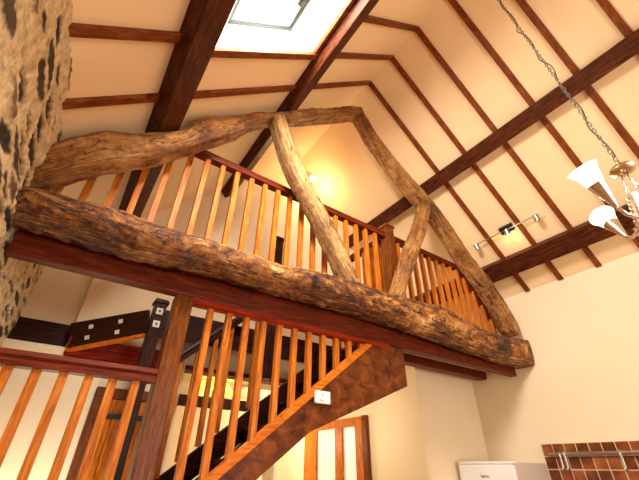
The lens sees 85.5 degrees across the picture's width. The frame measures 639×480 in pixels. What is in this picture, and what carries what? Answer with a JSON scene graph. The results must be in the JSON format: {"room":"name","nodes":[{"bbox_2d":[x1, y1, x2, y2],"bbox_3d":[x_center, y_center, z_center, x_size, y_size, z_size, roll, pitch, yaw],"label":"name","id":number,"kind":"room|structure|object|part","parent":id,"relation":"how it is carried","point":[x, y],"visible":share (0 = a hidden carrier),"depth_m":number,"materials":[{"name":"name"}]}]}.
{"room":"kitchen","nodes":[
{"label":"kitchen","id":0,"kind":"room"},
{"bbox_2d":[0,0,73,346],"bbox_3d":[-0.507,-0.167,-0.213,0.320,3.035,6.540,21,-39,-28],"label":"wall","id":1,"kind":"structure","parent":0,"point":[36,58],"depth_m":1.31,"materials":[{"name":"stone"}]},
{"bbox_2d":[6,229,516,376],"bbox_3d":[0.299,0.683,2.706,4.330,0.190,0.075,21,-39,-28],"label":"beam","id":2,"kind":"structure","parent":1,"relation":"attached to","point":[27,246],"depth_m":2.10,"materials":[{"name":"red wood"}]},
{"bbox_2d":[52,150,496,346],"bbox_3d":[0.069,0.330,3.316,4.296,1.064,0.907,21,-39,-28],"label":"gallery balustrade","id":3,"kind":"object","parent":2,"relation":"on","point":[380,256],"visible":0.41,"depth_m":2.85,"materials":[{"name":"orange wood"}]},
{"bbox_3d":[-0.410,-0.462,2.861,2.570,0.068,0.062,21,-39,-28],"label":"handrail","id":4,"kind":"part","parent":3,"relation":"part of","materials":[{"name":"red wood"}]},
{"bbox_3d":[0.411,0.161,3.793,0.062,0.068,0.795,21,-39,-28],"label":"handrail","id":5,"kind":"part","parent":3,"relation":"part of","materials":[{"name":"red wood"}]},
{"bbox_3d":[0.680,0.306,3.273,0.124,1.060,0.124,21,-39,-28],"label":"newel post","id":6,"kind":"part","parent":3,"relation":"part of","materials":[{"name":"red wood"}]},
{"bbox_3d":[1.175,0.160,3.780,1.100,0.068,0.062,21,-39,-28],"label":"handrail","id":7,"kind":"part","parent":3,"relation":"part of","materials":[{"name":"red wood"}]},
{"bbox_3d":[1.820,0.658,3.995,0.572,0.649,0.062,21,-39,-28],"label":"raking rail","id":8,"kind":"part","parent":3,"relation":"part of","materials":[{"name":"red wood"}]},
{"bbox_2d":[12,106,533,368],"bbox_3d":[0.347,-0.448,3.246,4.445,2.564,0.253,21,-39,-28],"label":"roof truss","id":9,"kind":"object","parent":1,"relation":"attached to","point":[122,234],"visible":0.98,"depth_m":2.41,"materials":[{"name":"brown wood"}]},
{"bbox_2d":[118,0,235,217],"bbox_3d":[0.019,-1.534,1.008,0.179,0.179,6.395,21,-39,-28],"label":"purlin","id":10,"kind":"object","parent":9,"relation":"on","point":[204,22],"visible":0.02,"depth_m":1.88,"materials":[{"name":"brown wood"}]},
{"bbox_2d":[221,0,378,197],"bbox_3d":[0.737,-1.979,1.896,0.152,0.152,6.395,21,-39,-28],"label":"purlin","id":11,"kind":"object","parent":9,"relation":"on","point":[359,10],"visible":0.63,"depth_m":2.79,"materials":[{"name":"brown wood"}]},
{"bbox_2d":[0,171,363,479],"bbox_3d":[-0.494,1.098,3.677,4.850,5.200,0.200,21,-39,-28],"label":"wall","id":12,"kind":"structure","parent":0,"point":[58,296],"depth_m":2.82,"materials":[{"name":"paint"}]},
{"bbox_2d":[7,316,69,346],"bbox_3d":[-2.090,0.700,2.581,0.378,0.192,0.029,21,-39,-28],"label":"baseboard","id":13,"kind":"structure","parent":12,"relation":"attached to","point":[24,329],"depth_m":2.58,"materials":[{"name":"brown wood"}]},
{"bbox_2d":[66,333,144,351],"bbox_3d":[-1.583,0.767,2.579,0.535,0.144,0.050,2,-33,-2],"label":"trim","id":14,"kind":"structure","parent":12,"relation":"attached to","point":[139,336],"depth_m":2.56,"materials":[{"name":"orange wood"}]},
{"bbox_2d":[67,310,149,347],"bbox_3d":[-1.602,0.682,2.645,0.594,0.323,0.040,3,-33,-3],"label":"trim","id":15,"kind":"structure","parent":12,"relation":"attached to","point":[134,323],"depth_m":2.63,"materials":[{"name":"brown wood"}]},
{"bbox_2d":[66,386,153,479],"bbox_3d":[-1.415,2.000,2.138,0.567,1.984,0.052,21,-39,-28],"label":"door","id":16,"kind":"structure","parent":12,"relation":"in","point":[106,440],"depth_m":2.44,"materials":[{"name":"red wood"}]},
{"bbox_2d":[63,336,159,367],"bbox_3d":[-1.537,0.938,2.732,0.810,0.199,0.044,21,-39,-28],"label":"trim","id":17,"kind":"structure","parent":12,"relation":"attached to","point":[114,353],"depth_m":2.69,"materials":[{"name":"brown wood"}]},
{"bbox_2d":[184,365,287,385],"bbox_3d":[-0.316,1.465,3.522,2.130,0.039,0.150,21,-39,-28],"label":"trim","id":18,"kind":"structure","parent":12,"relation":"attached to","point":[188,368],"depth_m":3.18,"materials":[{"name":"red wood"}]},
{"bbox_2d":[163,392,280,479],"bbox_3d":[-1.601,3.126,4.276,2.450,2.450,0.100,21,-39,-28],"label":"wall","id":19,"kind":"structure","parent":0,"point":[169,461],"depth_m":4.54,"materials":[{"name":"paint"}]},
{"bbox_2d":[180,373,279,400],"bbox_3d":[-0.894,1.769,4.312,2.130,0.090,1.870,21,-39,-28],"label":"ceiling","id":20,"kind":"structure","parent":0,"point":[265,389],"depth_m":4.34,"materials":[{"name":"paint"}]},
{"bbox_2d":[59,0,440,217],"bbox_3d":[0.285,-1.838,1.649,2.638,2.638,6.700,21,-39,-28],"label":"ceiling","id":21,"kind":"structure","parent":0,"point":[100,67],"depth_m":2.40,"materials":[{"name":"paint"}]},
{"bbox_2d":[68,23,180,42],"bbox_3d":[-0.807,-0.962,1.624,0.558,0.558,0.052,21,-39,-28],"label":"rafter","id":22,"kind":"object","parent":21,"relation":"attached to","point":[78,30],"visible":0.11,"depth_m":1.52,"materials":[{"name":"brown wood"}]},
{"bbox_2d":[61,80,370,109],"bbox_3d":[-0.350,-1.208,2.770,2.238,2.238,0.052,21,-39,-28],"label":"rafter","id":23,"kind":"object","parent":21,"relation":"attached to","point":[83,102],"visible":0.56,"depth_m":2.22,"materials":[{"name":"brown wood"}]},
{"bbox_2d":[211,47,317,59],"bbox_3d":[-0.332,-1.247,2.321,0.750,0.750,0.052,21,-39,-28],"label":"trim","id":24,"kind":"structure","parent":21,"relation":"attached to","point":[219,52],"depth_m":2.24,"materials":[{"name":"brown wood"}]},
{"bbox_2d":[216,0,346,51],"bbox_3d":[-0.047,-1.561,1.979,0.731,0.823,1.140,21,-39,-28],"label":"window","id":25,"kind":"structure","parent":21,"relation":"attached to","point":[304,23],"depth_m":2.42,"materials":[{"name":"white glass"}]},
{"bbox_3d":[-0.124,-1.697,2.017,0.427,0.427,0.968,21,-39,-28],"label":"sash","id":26,"kind":"part","parent":25,"relation":"part of","materials":[{"name":"beige"}]},
{"bbox_3d":[-0.115,-1.684,2.017,0.576,0.576,1.120,21,-39,-28],"label":"frame","id":27,"kind":"part","parent":25,"relation":"part of","materials":[{"name":"grey"}]},
{"bbox_2d":[313,0,354,53],"bbox_3d":[0.278,-1.684,2.289,0.047,0.047,1.085,21,-39,-28],"label":"trim","id":28,"kind":"structure","parent":21,"relation":"attached to","point":[348,4],"depth_m":2.49,"materials":[{"name":"brown wood"}]},
{"bbox_2d":[318,52,393,59],"bbox_3d":[0.374,-1.689,3.179,0.973,0.973,0.052,21,-39,-28],"label":"rafter","id":29,"kind":"object","parent":21,"relation":"attached to","point":[342,55],"visible":0.79,"depth_m":3.20,"materials":[{"name":"brown wood"}]},
{"bbox_2d":[343,11,418,31],"bbox_3d":[0.575,-1.845,2.938,0.973,0.973,0.052,21,-39,-28],"label":"rafter","id":30,"kind":"object","parent":21,"relation":"attached to","point":[370,19],"visible":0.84,"depth_m":2.95,"materials":[{"name":"brown wood"}]},
{"bbox_2d":[497,0,638,238],"bbox_3d":[1.371,-1.237,2.091,0.595,2.850,0.563,21,-39,-28],"label":"chandelier","id":31,"kind":"object","parent":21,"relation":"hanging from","point":[588,174],"visible":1,"depth_m":1.51,"materials":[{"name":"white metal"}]},
{"bbox_3d":[1.343,-1.353,2.273,0.017,2.431,0.101,21,-39,-28],"label":"chain","id":32,"kind":"part","parent":31,"relation":"part of","materials":[{"name":"grey metal"}]},
{"bbox_3d":[1.085,-0.266,1.410,0.110,0.116,0.109,-14,-36,22],"label":"lamp shade","id":33,"kind":"part","parent":31,"relation":"part of","materials":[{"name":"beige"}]},
{"bbox_3d":[1.428,-0.094,1.730,0.111,0.116,0.109,21,-39,-28],"label":"lamp shade","id":34,"kind":"part","parent":31,"relation":"part of","materials":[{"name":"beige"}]},
{"bbox_3d":[1.341,-0.239,1.516,0.008,0.151,0.026,29,-43,-36],"label":"rod","id":35,"kind":"part","parent":31,"relation":"part of","materials":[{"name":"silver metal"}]},
{"bbox_3d":[1.244,-0.106,1.368,0.179,0.049,0.016,11,-35,-15],"label":"arm","id":36,"kind":"part","parent":31,"relation":"part of","materials":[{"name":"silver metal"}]},
{"bbox_3d":[1.384,-0.054,1.509,0.016,0.049,0.179,-8,-34,13],"label":"arm","id":37,"kind":"part","parent":31,"relation":"part of","materials":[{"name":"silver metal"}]},
{"bbox_3d":[1.350,-0.258,1.486,0.008,0.151,0.026,-8,-34,13],"label":"rod","id":38,"kind":"part","parent":31,"relation":"part of","materials":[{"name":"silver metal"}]},
{"bbox_2d":[279,365,488,479],"bbox_3d":[0.574,3.082,4.155,0.970,2.430,2.800,21,-39,-28],"label":"wall","id":39,"kind":"structure","parent":0,"point":[422,430],"depth_m":3.56,"materials":[{"name":"paint"}]},
{"bbox_2d":[303,417,363,479],"bbox_3d":[0.146,3.108,3.802,0.049,1.990,1.170,21,-39,-28],"label":"door","id":40,"kind":"structure","parent":39,"relation":"in","point":[334,450],"depth_m":4.11,"materials":[{"name":"orange wood"}]},
{"bbox_3d":[0.088,2.946,4.019,0.008,1.300,0.390,21,-39,-28],"label":"pane","id":41,"kind":"part","parent":40,"relation":"part of","materials":[{"name":"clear glass"}]},
{"bbox_3d":[0.349,2.743,3.707,0.008,1.300,0.240,21,-39,-28],"label":"pane","id":42,"kind":"part","parent":40,"relation":"part of","materials":[{"name":"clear glass"}]},
{"bbox_2d":[361,415,371,479],"bbox_3d":[0.503,2.826,3.376,0.049,2.000,0.074,21,-39,-28],"label":"trim","id":43,"kind":"structure","parent":39,"relation":"attached to","point":[364,418],"depth_m":3.73,"materials":[{"name":"red wood"}]},
{"bbox_2d":[403,352,486,371],"bbox_3d":[1.029,1.367,3.784,1.680,0.035,1.160,21,-39,-28],"label":"ceiling","id":44,"kind":"structure","parent":0,"point":[403,352],"depth_m":3.59,"materials":[{"name":"paint"}]},
{"bbox_2d":[403,353,486,380],"bbox_3d":[1.175,1.295,3.560,1.690,0.083,0.100,21,-39,-28],"label":"beam","id":45,"kind":"structure","parent":44,"relation":"attached to","point":[410,360],"depth_m":3.58,"materials":[{"name":"red wood"}]},
{"bbox_2d":[302,0,638,314],"bbox_3d":[2.384,-1.169,2.967,2.483,2.280,6.700,21,-39,-28],"label":"ceiling","id":46,"kind":"structure","parent":0,"point":[350,181],"depth_m":3.42,"materials":[{"name":"paint"}]},
{"bbox_2d":[309,175,315,181],"bbox_3d":[-0.103,-0.869,4.888,0.117,0.116,0.100,21,-39,-28],"label":"ceiling lamp","id":47,"kind":"object","parent":46,"relation":"attached to","point":[312,177],"visible":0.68,"depth_m":4.86,"materials":[{"name":"white paint"}]},
{"bbox_2d":[368,81,529,291],"bbox_3d":[1.440,-0.609,3.875,2.187,1.993,0.052,21,-39,-28],"label":"rafter","id":48,"kind":"object","parent":46,"relation":"attached to","point":[371,85],"visible":0.77,"depth_m":3.87,"materials":[{"name":"brown wood"}]},
{"bbox_2d":[390,55,563,280],"bbox_3d":[1.640,-0.764,3.635,2.187,1.993,0.052,21,-39,-28],"label":"rafter","id":49,"kind":"object","parent":46,"relation":"attached to","point":[393,60],"visible":0.77,"depth_m":3.63,"materials":[{"name":"brown wood"}]},
{"bbox_2d":[349,28,638,247],"bbox_3d":[2.249,-1.384,2.772,0.174,0.170,6.395,21,-39,-28],"label":"purlin","id":50,"kind":"object","parent":46,"relation":"attached to","point":[628,47],"visible":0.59,"depth_m":3.15,"materials":[{"name":"brown wood"}]},
{"bbox_2d":[473,212,541,249],"bbox_3d":[1.993,-0.094,3.696,0.090,0.127,0.770,21,-39,-28],"label":"track light","id":51,"kind":"object","parent":46,"relation":"attached to","point":[506,230],"visible":1,"depth_m":3.66,"materials":[{"name":"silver metal"}]},
{"bbox_3d":[2.004,-0.119,3.700,0.084,0.082,0.140,21,-39,-28],"label":"ceiling plate","id":52,"kind":"part","parent":51,"relation":"part of","materials":[{"name":"black metal"}]},
{"bbox_2d":[416,27,601,266],"bbox_3d":[1.841,-0.920,3.394,2.187,1.993,0.052,21,-39,-28],"label":"rafter","id":53,"kind":"object","parent":46,"relation":"attached to","point":[419,32],"visible":0.76,"depth_m":3.39,"materials":[{"name":"brown wood"}]},
{"bbox_2d":[415,204,634,303],"bbox_3d":[2.984,-0.404,2.749,0.206,0.199,6.395,21,-39,-28],"label":"purlin","id":54,"kind":"object","parent":46,"relation":"attached to","point":[585,234],"visible":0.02,"depth_m":3.48,"materials":[{"name":"brown wood"}]},
{"bbox_2d":[448,0,638,247],"bbox_3d":[2.051,-1.084,3.143,2.187,1.993,0.052,21,-39,-28],"label":"rafter","id":55,"kind":"object","parent":46,"relation":"attached to","point":[508,73],"visible":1,"depth_m":3.14,"materials":[{"name":"brown wood"}]},
{"bbox_2d":[515,0,638,159],"bbox_3d":[2.263,-1.249,2.889,2.187,1.993,0.052,21,-39,-28],"label":"rafter","id":56,"kind":"object","parent":46,"relation":"attached to","point":[523,4],"visible":1,"depth_m":2.88,"materials":[{"name":"brown wood"}]},
{"bbox_2d":[596,0,638,54],"bbox_3d":[2.475,-1.414,2.635,2.187,1.993,0.052,21,-39,-28],"label":"rafter","id":57,"kind":"object","parent":46,"relation":"attached to","point":[607,7],"visible":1,"depth_m":2.63,"materials":[{"name":"brown wood"}]},
{"bbox_2d":[462,252,638,479],"bbox_3d":[3.294,1.158,1.998,0.200,3.321,6.400,21,-39,-28],"label":"wall","id":58,"kind":"structure","parent":0,"point":[581,329],"depth_m":3.32,"materials":[{"name":"paint"}]},
{"bbox_2d":[541,440,638,479],"bbox_3d":[2.966,1.605,2.029,0.019,0.804,3.018,21,-39,-28],"label":"tile backsplash","id":59,"kind":"structure","parent":58,"relation":"attached to","point":[582,467],"depth_m":2.93,"materials":[{"name":"brown tile"}]},
{"bbox_2d":[547,450,638,471],"bbox_3d":[2.804,1.467,2.305,0.075,0.148,2.460,21,-39,-28],"label":"utensil rail","id":60,"kind":"object","parent":59,"relation":"attached to","point":[619,452],"visible":1,"depth_m":2.93,"materials":[{"name":"silver metal"}]},
{"bbox_3d":[2.808,1.423,2.337,0.025,0.025,2.460,21,-39,-28],"label":"rail","id":61,"kind":"part","parent":60,"relation":"part of","materials":[{"name":"silver metal"}]},
{"bbox_3d":[0.319,1.052,3.389,3.420,0.065,1.170,21,-39,-28],"label":"floor","id":62,"kind":"structure","parent":0,"visible":0},
{"bbox_2d":[159,310,331,363],"bbox_3d":[-0.548,0.930,3.127,1.730,0.215,0.035,21,-39,-28],"label":"trim","id":63,"kind":"structure","parent":62,"relation":"attached to","point":[196,324],"depth_m":3.01,"materials":[{"name":"brown wood"}]},
{"bbox_3d":[0.801,2.294,0.635,4.850,0.120,8.800,21,-39,-28],"label":"floor","id":64,"kind":"structure","parent":0,"visible":0},
{"bbox_2d":[0,236,406,479],"bbox_3d":[-0.635,1.133,2.232,2.628,3.550,0.902,21,-39,-28],"label":"staircase","id":65,"kind":"structure","parent":64,"relation":"on","point":[355,377],"depth_m":2.00,"materials":[{"name":"brown wood"}]},
{"bbox_3d":[-1.147,0.565,1.565,0.772,0.068,0.062,21,-39,-28],"label":"handrail","id":66,"kind":"part","parent":65,"relation":"part of","materials":[{"name":"red wood"}]},
{"bbox_3d":[-1.256,1.560,2.014,0.109,2.585,0.109,21,-39,-28],"label":"newel post","id":67,"kind":"part","parent":65,"relation":"part of","materials":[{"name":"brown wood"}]},
{"bbox_3d":[-1.220,0.627,2.583,0.048,0.050,0.009,21,-39,-28],"label":"fixing plate","id":68,"kind":"part","parent":65,"relation":"part of","materials":[{"name":"beige plastic"}]},
{"bbox_3d":[-1.220,0.544,2.638,0.048,0.050,0.009,21,-39,-28],"label":"fixing plate","id":69,"kind":"part","parent":65,"relation":"part of","materials":[{"name":"beige plastic"}]},
{"bbox_3d":[-0.806,1.310,1.387,0.096,2.322,0.096,21,-39,-28],"label":"newel post","id":70,"kind":"part","parent":65,"relation":"part of","materials":[{"name":"red wood"}]},
{"bbox_3d":[-0.842,0.772,2.856,0.956,0.885,0.062,21,-39,-28],"label":"handrail","id":71,"kind":"part","parent":65,"relation":"part of","materials":[{"name":"brown wood"}]},
{"bbox_3d":[-0.447,0.584,3.323,0.109,1.430,0.109,21,-39,-28],"label":"newel post","id":72,"kind":"part","parent":65,"relation":"part of","materials":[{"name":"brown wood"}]},
{"bbox_3d":[-0.184,1.029,2.068,1.398,1.096,0.056,21,-39,-28],"label":"rail","id":73,"kind":"part","parent":65,"relation":"part of","materials":[{"name":"orange wood"}]},
{"bbox_3d":[-0.101,0.618,2.403,1.585,0.040,0.060,21,-39,-28],"label":"head rail","id":74,"kind":"part","parent":65,"relation":"part of","materials":[{"name":"brown wood"}]},
{"bbox_2d":[314,390,329,404],"bbox_3d":[0.021,1.001,2.198,0.114,0.075,0.032,21,-39,-28],"label":"thermostat","id":75,"kind":"object","parent":65,"relation":"attached to","point":[320,397],"visible":1,"depth_m":2.19,"materials":[{"name":"white plastic"}]},
{"bbox_2d":[177,394,276,479],"bbox_3d":[-1.106,2.779,3.458,1.340,2.140,0.300,21,-39,-28],"label":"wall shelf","id":76,"kind":"object","parent":64,"relation":"on","point":[270,474],"visible":0.07,"depth_m":3.89,"materials":[{"name":"brown wood"}]},
{"bbox_3d":[-1.020,1.888,3.912,1.340,0.070,0.030,21,-39,-28],"label":"rail","id":77,"kind":"part","parent":76,"relation":"part of","materials":[{"name":"brown wood"}]},
{"bbox_2d":[199,379,232,396],"bbox_3d":[-1.235,1.740,4.025,0.480,0.217,0.480,21,-39,-28],"label":"glass lamp","id":78,"kind":"object","parent":76,"relation":"on","point":[228,392],"visible":0.19,"depth_m":3.97,"materials":[{"name":"yellow glass"}]},
{"bbox_3d":[-0.583,3.011,3.766,0.040,2.100,0.270,21,-39,-28],"label":"panel","id":79,"kind":"part","parent":76,"relation":"part of","materials":[{"name":"beige"}]},
{"bbox_2d":[458,461,549,479],"bbox_3d":[1.703,2.743,2.829,0.589,1.559,0.540,21,-39,-28],"label":"fridge","id":80,"kind":"object","parent":64,"relation":"on","point":[472,470],"visible":1,"depth_m":3.05,"materials":[{"name":"beige"}]},
{"bbox_3d":[1.503,2.018,3.131,0.065,0.020,0.540,21,-39,-28],"label":"panel","id":81,"kind":"part","parent":80,"relation":"part of","materials":[{"name":"white"}]},
{"bbox_3d":[1.486,2.641,2.713,0.050,1.477,0.540,21,-39,-28],"label":"door","id":82,"kind":"part","parent":80,"relation":"part of","materials":[{"name":"white metal"}]}
]}

